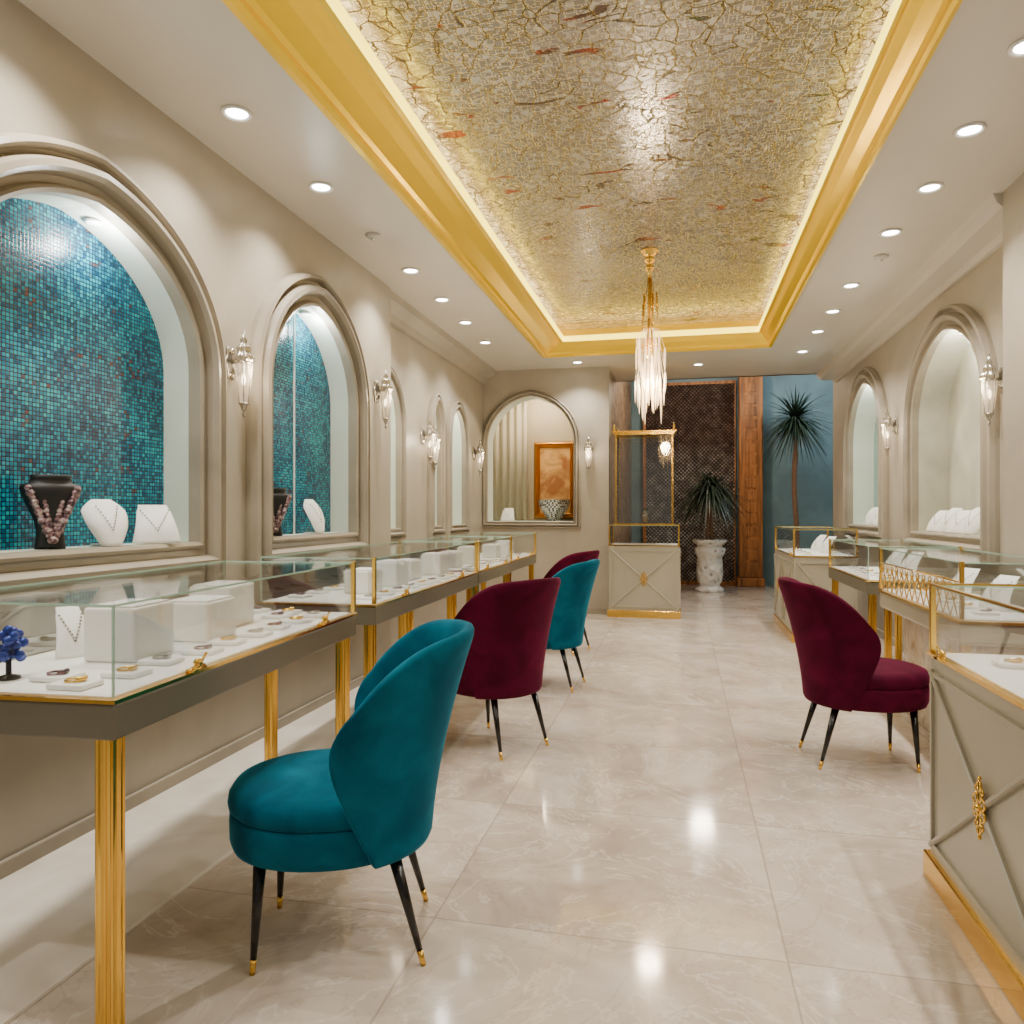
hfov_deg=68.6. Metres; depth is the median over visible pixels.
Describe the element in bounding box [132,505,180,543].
stand
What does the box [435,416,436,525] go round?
wall niche
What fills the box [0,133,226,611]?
trim
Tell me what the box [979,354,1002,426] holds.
wall sconce
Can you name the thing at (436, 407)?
trim
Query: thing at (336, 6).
trim
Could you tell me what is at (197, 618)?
display box
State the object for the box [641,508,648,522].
vase
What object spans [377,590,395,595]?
pad
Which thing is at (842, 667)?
velvet chair
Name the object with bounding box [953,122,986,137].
recessed light
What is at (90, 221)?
spotlight
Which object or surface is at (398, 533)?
trim
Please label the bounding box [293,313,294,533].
trim
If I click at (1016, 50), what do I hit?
recessed light
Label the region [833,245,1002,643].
wall
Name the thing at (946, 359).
wall niche
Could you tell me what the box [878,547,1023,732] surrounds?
display case
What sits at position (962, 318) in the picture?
trim
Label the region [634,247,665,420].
chandelier
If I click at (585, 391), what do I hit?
wall
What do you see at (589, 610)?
baseboard
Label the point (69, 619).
stand
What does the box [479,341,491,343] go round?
recessed light
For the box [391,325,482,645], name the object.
wall
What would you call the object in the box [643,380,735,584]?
wall panel
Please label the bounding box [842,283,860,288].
recessed light
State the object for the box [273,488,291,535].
bust
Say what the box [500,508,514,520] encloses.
stand
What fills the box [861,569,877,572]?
pad
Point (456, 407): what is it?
trim
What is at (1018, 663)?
pad
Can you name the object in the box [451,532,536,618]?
display table
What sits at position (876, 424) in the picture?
wall
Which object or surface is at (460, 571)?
pad
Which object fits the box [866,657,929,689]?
seat cushion
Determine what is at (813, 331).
recessed light
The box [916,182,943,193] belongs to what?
recessed light
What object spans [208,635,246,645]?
pad
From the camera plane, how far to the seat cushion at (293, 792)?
2.02 m
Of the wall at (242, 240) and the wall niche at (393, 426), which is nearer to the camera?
the wall at (242, 240)
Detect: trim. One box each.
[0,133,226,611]
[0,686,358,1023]
[222,0,962,357]
[246,273,369,575]
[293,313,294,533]
[326,0,901,341]
[391,291,496,383]
[391,366,405,540]
[427,393,445,536]
[446,401,468,535]
[482,389,579,527]
[560,320,760,335]
[816,193,1002,382]
[843,367,888,544]
[903,304,999,565]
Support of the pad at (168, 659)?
on the display table at (106, 713)
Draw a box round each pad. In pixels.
[29,668,84,682]
[46,675,103,690]
[100,664,152,678]
[137,653,184,665]
[181,643,223,655]
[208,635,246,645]
[236,627,272,637]
[254,605,270,613]
[257,621,290,629]
[261,611,291,618]
[273,607,302,614]
[279,615,312,623]
[287,592,312,597]
[298,610,327,617]
[307,588,329,593]
[323,585,343,590]
[356,594,381,599]
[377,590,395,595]
[387,586,407,591]
[401,583,419,587]
[411,580,430,584]
[421,577,441,581]
[432,575,450,579]
[443,572,457,576]
[450,570,466,574]
[462,566,474,569]
[847,565,862,568]
[854,567,869,570]
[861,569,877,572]
[870,572,885,575]
[911,588,928,593]
[926,593,944,598]
[937,597,958,602]
[955,602,978,608]
[970,608,999,614]
[991,657,1023,668]
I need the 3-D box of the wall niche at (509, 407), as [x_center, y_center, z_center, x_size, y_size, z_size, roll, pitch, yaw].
[0.260,-0.665,9.523,1.098,1.568,0.265,0,0,13]
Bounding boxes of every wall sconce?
[226,331,254,419]
[373,370,392,428]
[420,419,435,464]
[426,425,440,469]
[472,441,484,475]
[584,436,592,472]
[881,409,897,456]
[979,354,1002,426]
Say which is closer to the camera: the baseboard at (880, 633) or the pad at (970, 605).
the pad at (970, 605)
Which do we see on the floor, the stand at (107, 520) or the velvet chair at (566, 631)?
the velvet chair at (566, 631)
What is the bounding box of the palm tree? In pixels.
[755,384,832,548]
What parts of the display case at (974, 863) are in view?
corner post, cross moulding, frame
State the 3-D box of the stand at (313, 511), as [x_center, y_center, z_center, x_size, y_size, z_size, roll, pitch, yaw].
[-1.272,0.028,4.821,0.132,0.220,0.132,0,0,-15]
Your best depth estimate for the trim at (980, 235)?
5.56 m
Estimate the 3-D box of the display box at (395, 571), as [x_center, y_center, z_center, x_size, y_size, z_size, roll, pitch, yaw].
[-0.707,0.356,4.413,0.140,0.146,0.200,0,0,13]
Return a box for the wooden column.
[736,376,764,586]
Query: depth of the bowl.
9.93 m
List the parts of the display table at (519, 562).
leg, corner post, leg, table frame, leg, corner post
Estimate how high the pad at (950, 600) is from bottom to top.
0.028 m
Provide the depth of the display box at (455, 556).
5.76 m
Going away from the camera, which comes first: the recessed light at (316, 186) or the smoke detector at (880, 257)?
the recessed light at (316, 186)
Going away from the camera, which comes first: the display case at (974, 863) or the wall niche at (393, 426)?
the display case at (974, 863)
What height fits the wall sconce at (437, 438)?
0.451 m
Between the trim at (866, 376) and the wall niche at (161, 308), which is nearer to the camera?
the wall niche at (161, 308)
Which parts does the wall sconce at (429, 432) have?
crown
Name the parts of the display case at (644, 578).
corner post, glass pane, corner post, gold frame, gold cornice, frame, cross moulding, corner post, corner post, corner post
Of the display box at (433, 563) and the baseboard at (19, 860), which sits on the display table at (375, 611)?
the display box at (433, 563)
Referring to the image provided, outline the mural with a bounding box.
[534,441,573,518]
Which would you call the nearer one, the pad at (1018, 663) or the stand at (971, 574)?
the pad at (1018, 663)
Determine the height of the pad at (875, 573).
0.028 m
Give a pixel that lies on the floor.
(672, 853)
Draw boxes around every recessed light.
[221,105,252,121]
[308,181,333,192]
[401,267,419,273]
[434,297,449,302]
[458,320,472,324]
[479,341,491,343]
[796,350,808,352]
[810,330,824,333]
[824,309,840,313]
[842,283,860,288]
[879,228,902,236]
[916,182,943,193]
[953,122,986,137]
[1007,38,1023,57]
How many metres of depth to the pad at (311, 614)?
3.04 m
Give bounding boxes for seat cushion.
[227,748,351,832]
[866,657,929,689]
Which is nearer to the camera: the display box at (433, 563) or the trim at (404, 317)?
the display box at (433, 563)
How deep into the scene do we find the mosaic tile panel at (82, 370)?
3.03 m
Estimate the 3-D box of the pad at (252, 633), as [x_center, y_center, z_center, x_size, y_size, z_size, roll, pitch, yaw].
[-0.890,0.415,2.599,0.100,0.028,0.080,0,0,7]
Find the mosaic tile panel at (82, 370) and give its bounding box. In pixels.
[0,198,163,549]
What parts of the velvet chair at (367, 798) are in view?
leg, leg, seat, backrest, leg, leg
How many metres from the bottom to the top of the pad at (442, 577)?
0.028 m
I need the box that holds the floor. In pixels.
[9,584,1023,1023]
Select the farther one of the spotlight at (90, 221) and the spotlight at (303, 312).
the spotlight at (303, 312)
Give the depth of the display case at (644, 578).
8.87 m
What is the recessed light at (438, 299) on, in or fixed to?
in the ceiling at (190, 59)
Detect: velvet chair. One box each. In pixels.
[227,619,473,975]
[454,577,560,760]
[544,550,599,655]
[546,559,599,692]
[778,577,929,772]
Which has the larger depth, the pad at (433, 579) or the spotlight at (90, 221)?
the pad at (433, 579)
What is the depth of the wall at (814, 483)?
12.75 m
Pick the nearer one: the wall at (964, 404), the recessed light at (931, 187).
the recessed light at (931, 187)
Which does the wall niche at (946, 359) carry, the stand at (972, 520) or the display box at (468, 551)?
the stand at (972, 520)
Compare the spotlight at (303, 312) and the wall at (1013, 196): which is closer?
the wall at (1013, 196)
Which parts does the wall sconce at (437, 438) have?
crown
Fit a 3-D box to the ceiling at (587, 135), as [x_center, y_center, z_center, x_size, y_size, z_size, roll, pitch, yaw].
[0.661,-2.065,4.254,2.470,0.030,8.230,0,0,13]
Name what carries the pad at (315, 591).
on the display table at (375, 611)
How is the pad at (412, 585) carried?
on the display table at (375, 611)
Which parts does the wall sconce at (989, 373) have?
crown, arm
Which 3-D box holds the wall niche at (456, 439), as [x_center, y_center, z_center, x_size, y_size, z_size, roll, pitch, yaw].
[-0.732,-0.495,8.386,0.185,1.268,0.558,0,0,13]
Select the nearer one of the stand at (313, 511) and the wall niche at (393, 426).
the stand at (313, 511)
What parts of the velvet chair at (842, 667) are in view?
leg, leg, backrest, leg, seat, leg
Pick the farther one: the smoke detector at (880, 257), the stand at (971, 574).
the smoke detector at (880, 257)
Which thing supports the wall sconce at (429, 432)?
attached to the wall at (421, 373)
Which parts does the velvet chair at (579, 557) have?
backrest, leg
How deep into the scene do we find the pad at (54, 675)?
1.90 m
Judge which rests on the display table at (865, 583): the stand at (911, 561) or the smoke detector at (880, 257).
the stand at (911, 561)
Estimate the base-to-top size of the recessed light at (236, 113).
0.011 m
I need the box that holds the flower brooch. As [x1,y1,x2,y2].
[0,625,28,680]
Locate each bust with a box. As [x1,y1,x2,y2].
[19,474,81,548]
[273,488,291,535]
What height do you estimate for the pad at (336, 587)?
0.028 m
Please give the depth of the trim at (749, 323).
8.22 m
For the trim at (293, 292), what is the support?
attached to the wall at (242, 240)
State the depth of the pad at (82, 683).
1.82 m
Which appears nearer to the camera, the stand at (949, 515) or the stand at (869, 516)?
the stand at (949, 515)
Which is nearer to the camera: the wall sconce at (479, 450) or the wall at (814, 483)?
the wall sconce at (479, 450)
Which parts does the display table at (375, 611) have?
leg, table frame, leg, corner post, corner post, leg, leg, corner post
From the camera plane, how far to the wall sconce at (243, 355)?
3.80 m
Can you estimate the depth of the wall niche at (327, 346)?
5.24 m
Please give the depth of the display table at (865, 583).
5.33 m
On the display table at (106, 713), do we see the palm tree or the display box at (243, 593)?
the display box at (243, 593)
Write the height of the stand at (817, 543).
0.170 m
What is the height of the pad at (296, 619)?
0.028 m
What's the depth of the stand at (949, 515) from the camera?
5.75 m
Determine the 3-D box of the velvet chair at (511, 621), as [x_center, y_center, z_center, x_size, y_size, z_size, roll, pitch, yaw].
[-0.078,0.796,4.039,0.697,0.913,0.638,0,0,45]
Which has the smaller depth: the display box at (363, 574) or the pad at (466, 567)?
the display box at (363, 574)
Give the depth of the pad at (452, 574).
4.98 m
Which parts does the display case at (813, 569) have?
corner post, cross moulding, frame, corner post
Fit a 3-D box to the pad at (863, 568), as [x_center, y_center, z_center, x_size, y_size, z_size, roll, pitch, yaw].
[2.736,0.444,5.862,0.100,0.028,0.080,0,0,16]
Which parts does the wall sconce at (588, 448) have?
crown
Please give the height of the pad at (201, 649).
0.028 m
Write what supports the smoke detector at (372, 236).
attached to the ceiling at (190, 59)
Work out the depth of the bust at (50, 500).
2.77 m
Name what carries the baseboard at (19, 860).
attached to the wall at (242, 240)
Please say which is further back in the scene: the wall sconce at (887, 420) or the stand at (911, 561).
the wall sconce at (887, 420)
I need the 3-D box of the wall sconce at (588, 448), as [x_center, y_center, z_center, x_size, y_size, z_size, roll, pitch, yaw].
[0.934,-0.695,9.149,0.116,0.451,0.139,0,0,13]
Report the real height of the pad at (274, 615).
0.028 m
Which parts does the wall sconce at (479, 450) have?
crown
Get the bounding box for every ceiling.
[18,0,1023,381]
[339,0,893,330]
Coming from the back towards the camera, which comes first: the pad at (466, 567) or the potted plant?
the potted plant
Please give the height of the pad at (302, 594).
0.028 m
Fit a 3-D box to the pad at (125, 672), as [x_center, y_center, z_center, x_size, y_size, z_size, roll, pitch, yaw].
[-1.012,0.415,1.971,0.100,0.028,0.080,0,0,10]
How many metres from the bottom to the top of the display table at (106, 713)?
1.039 m
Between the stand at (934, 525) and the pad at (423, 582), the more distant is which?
the stand at (934, 525)
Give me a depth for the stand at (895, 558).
5.76 m
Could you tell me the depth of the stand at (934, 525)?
5.99 m
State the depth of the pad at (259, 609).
3.20 m
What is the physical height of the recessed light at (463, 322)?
0.011 m
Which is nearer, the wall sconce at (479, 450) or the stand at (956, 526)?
the stand at (956, 526)
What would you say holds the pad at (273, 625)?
on the display table at (106, 713)
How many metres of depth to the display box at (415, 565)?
4.79 m
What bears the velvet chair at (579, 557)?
on the floor
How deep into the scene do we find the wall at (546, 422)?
10.42 m
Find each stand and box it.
[55,606,83,658]
[81,499,127,545]
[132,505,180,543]
[303,499,324,533]
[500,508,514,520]
[811,535,826,550]
[819,536,837,553]
[865,507,877,524]
[872,509,877,524]
[883,549,907,571]
[898,551,925,576]
[926,510,948,531]
[941,508,962,532]
[946,568,980,600]
[947,510,971,533]
[964,507,979,534]
[978,575,1019,612]
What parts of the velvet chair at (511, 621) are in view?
seat, leg, leg, backrest, leg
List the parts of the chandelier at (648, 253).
rod, rod, rod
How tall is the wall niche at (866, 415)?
1.518 m
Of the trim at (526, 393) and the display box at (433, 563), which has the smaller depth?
the display box at (433, 563)
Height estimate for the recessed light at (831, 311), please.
0.011 m
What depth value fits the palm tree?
11.76 m
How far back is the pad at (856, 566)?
6.07 m
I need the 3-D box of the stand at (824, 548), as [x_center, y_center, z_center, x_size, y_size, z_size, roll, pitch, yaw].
[3.202,0.333,7.584,0.137,0.170,0.200,0,0,-10]
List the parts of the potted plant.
stem, planter, stem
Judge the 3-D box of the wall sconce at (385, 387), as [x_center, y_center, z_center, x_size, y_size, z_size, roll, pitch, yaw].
[-0.962,-0.845,5.650,0.139,0.451,0.116,0,0,13]
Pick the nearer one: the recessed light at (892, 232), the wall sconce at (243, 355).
the wall sconce at (243, 355)
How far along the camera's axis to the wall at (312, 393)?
4.86 m
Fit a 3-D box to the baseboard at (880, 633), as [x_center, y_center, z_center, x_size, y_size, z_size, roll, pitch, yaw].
[3.561,1.215,6.978,0.020,0.070,5.820,0,0,13]
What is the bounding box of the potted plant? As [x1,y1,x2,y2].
[670,469,756,592]
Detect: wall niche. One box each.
[0,194,188,552]
[283,307,347,535]
[391,394,395,527]
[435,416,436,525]
[452,414,461,524]
[488,396,573,521]
[853,385,877,525]
[919,329,979,535]
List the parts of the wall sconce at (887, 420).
crown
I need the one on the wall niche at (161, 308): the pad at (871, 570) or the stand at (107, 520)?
the stand at (107, 520)
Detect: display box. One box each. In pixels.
[84,598,173,662]
[169,595,235,641]
[189,580,253,626]
[344,567,382,593]
[377,559,408,586]
[402,558,421,579]
[421,552,448,574]
[440,550,462,567]
[458,546,474,564]
[482,544,500,557]
[496,540,513,555]
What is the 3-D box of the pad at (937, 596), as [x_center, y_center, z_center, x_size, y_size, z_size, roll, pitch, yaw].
[2.423,0.475,4.292,0.100,0.028,0.080,0,0,24]
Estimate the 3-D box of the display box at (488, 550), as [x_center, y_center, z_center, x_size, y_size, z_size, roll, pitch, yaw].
[-0.190,0.366,7.116,0.140,0.126,0.200,0,0,13]
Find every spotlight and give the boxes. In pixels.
[84,218,102,225]
[300,311,310,314]
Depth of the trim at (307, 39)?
3.70 m
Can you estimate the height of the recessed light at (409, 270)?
0.011 m
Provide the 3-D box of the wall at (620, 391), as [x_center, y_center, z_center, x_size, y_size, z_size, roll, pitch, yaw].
[1.638,-0.600,11.409,0.100,3.700,4.020,0,0,13]
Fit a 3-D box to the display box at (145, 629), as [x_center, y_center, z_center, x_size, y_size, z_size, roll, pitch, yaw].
[-1.137,0.349,2.235,0.160,0.161,0.200,0,0,7]
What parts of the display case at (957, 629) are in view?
corner post, leg, corner post, corner post, leg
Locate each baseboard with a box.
[0,675,363,879]
[587,608,607,613]
[877,628,904,652]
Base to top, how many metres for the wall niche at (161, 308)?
1.338 m
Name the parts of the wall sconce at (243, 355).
arm, crown, bulb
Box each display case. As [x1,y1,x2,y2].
[607,423,680,618]
[773,526,858,642]
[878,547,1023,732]
[923,583,1023,1021]
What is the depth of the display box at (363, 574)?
3.93 m
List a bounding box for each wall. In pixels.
[0,0,390,860]
[273,313,330,534]
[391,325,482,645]
[483,366,610,608]
[493,373,813,520]
[611,372,630,542]
[631,374,832,584]
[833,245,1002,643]
[874,418,877,506]
[948,345,979,532]
[1003,172,1023,606]
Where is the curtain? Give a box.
[493,401,526,519]
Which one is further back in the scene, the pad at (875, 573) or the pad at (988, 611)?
the pad at (875, 573)
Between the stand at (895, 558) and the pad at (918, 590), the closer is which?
the pad at (918, 590)
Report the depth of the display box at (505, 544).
7.40 m
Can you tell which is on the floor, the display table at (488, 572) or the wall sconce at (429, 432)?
the display table at (488, 572)
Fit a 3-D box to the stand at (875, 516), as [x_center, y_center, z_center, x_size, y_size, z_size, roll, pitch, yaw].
[3.845,0.043,7.850,0.137,0.190,0.176,0,0,-16]
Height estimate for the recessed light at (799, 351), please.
0.011 m
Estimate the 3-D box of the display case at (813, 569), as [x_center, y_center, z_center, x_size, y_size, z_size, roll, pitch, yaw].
[3.129,0.707,7.829,0.614,1.087,1.486,0,0,13]
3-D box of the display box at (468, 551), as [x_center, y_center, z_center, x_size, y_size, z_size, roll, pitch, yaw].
[-0.359,0.356,6.231,0.140,0.146,0.200,0,0,13]
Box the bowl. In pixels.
[538,499,570,520]
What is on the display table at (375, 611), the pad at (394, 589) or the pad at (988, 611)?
the pad at (394, 589)
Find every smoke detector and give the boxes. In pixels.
[365,232,379,240]
[874,254,888,260]
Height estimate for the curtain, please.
1.840 m
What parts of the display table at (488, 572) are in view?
leg, corner post, leg, leg, corner post, table frame, leg, corner post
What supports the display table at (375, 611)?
on the floor
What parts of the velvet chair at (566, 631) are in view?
leg, backrest, leg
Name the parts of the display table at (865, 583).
corner post, leg, leg, table frame, leg, corner post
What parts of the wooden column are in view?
carved panel, carved panel, carved panel, carved panel, carved panel, carved panel, carved panel, carved panel, carved panel, carved panel, carved panel, carved panel, carved panel, carved panel, carved panel, carved panel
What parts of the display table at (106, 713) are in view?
leg, table frame, leg, corner post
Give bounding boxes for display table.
[0,561,357,1023]
[256,541,478,760]
[405,536,512,633]
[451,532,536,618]
[828,539,961,659]
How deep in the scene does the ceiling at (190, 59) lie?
3.85 m
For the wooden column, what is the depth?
12.50 m
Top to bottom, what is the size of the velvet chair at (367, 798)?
0.913 m
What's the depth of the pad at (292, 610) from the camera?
3.15 m
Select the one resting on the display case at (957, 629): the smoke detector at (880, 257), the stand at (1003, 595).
the stand at (1003, 595)
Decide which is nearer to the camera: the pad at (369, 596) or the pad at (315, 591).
the pad at (369, 596)
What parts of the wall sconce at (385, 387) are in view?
crown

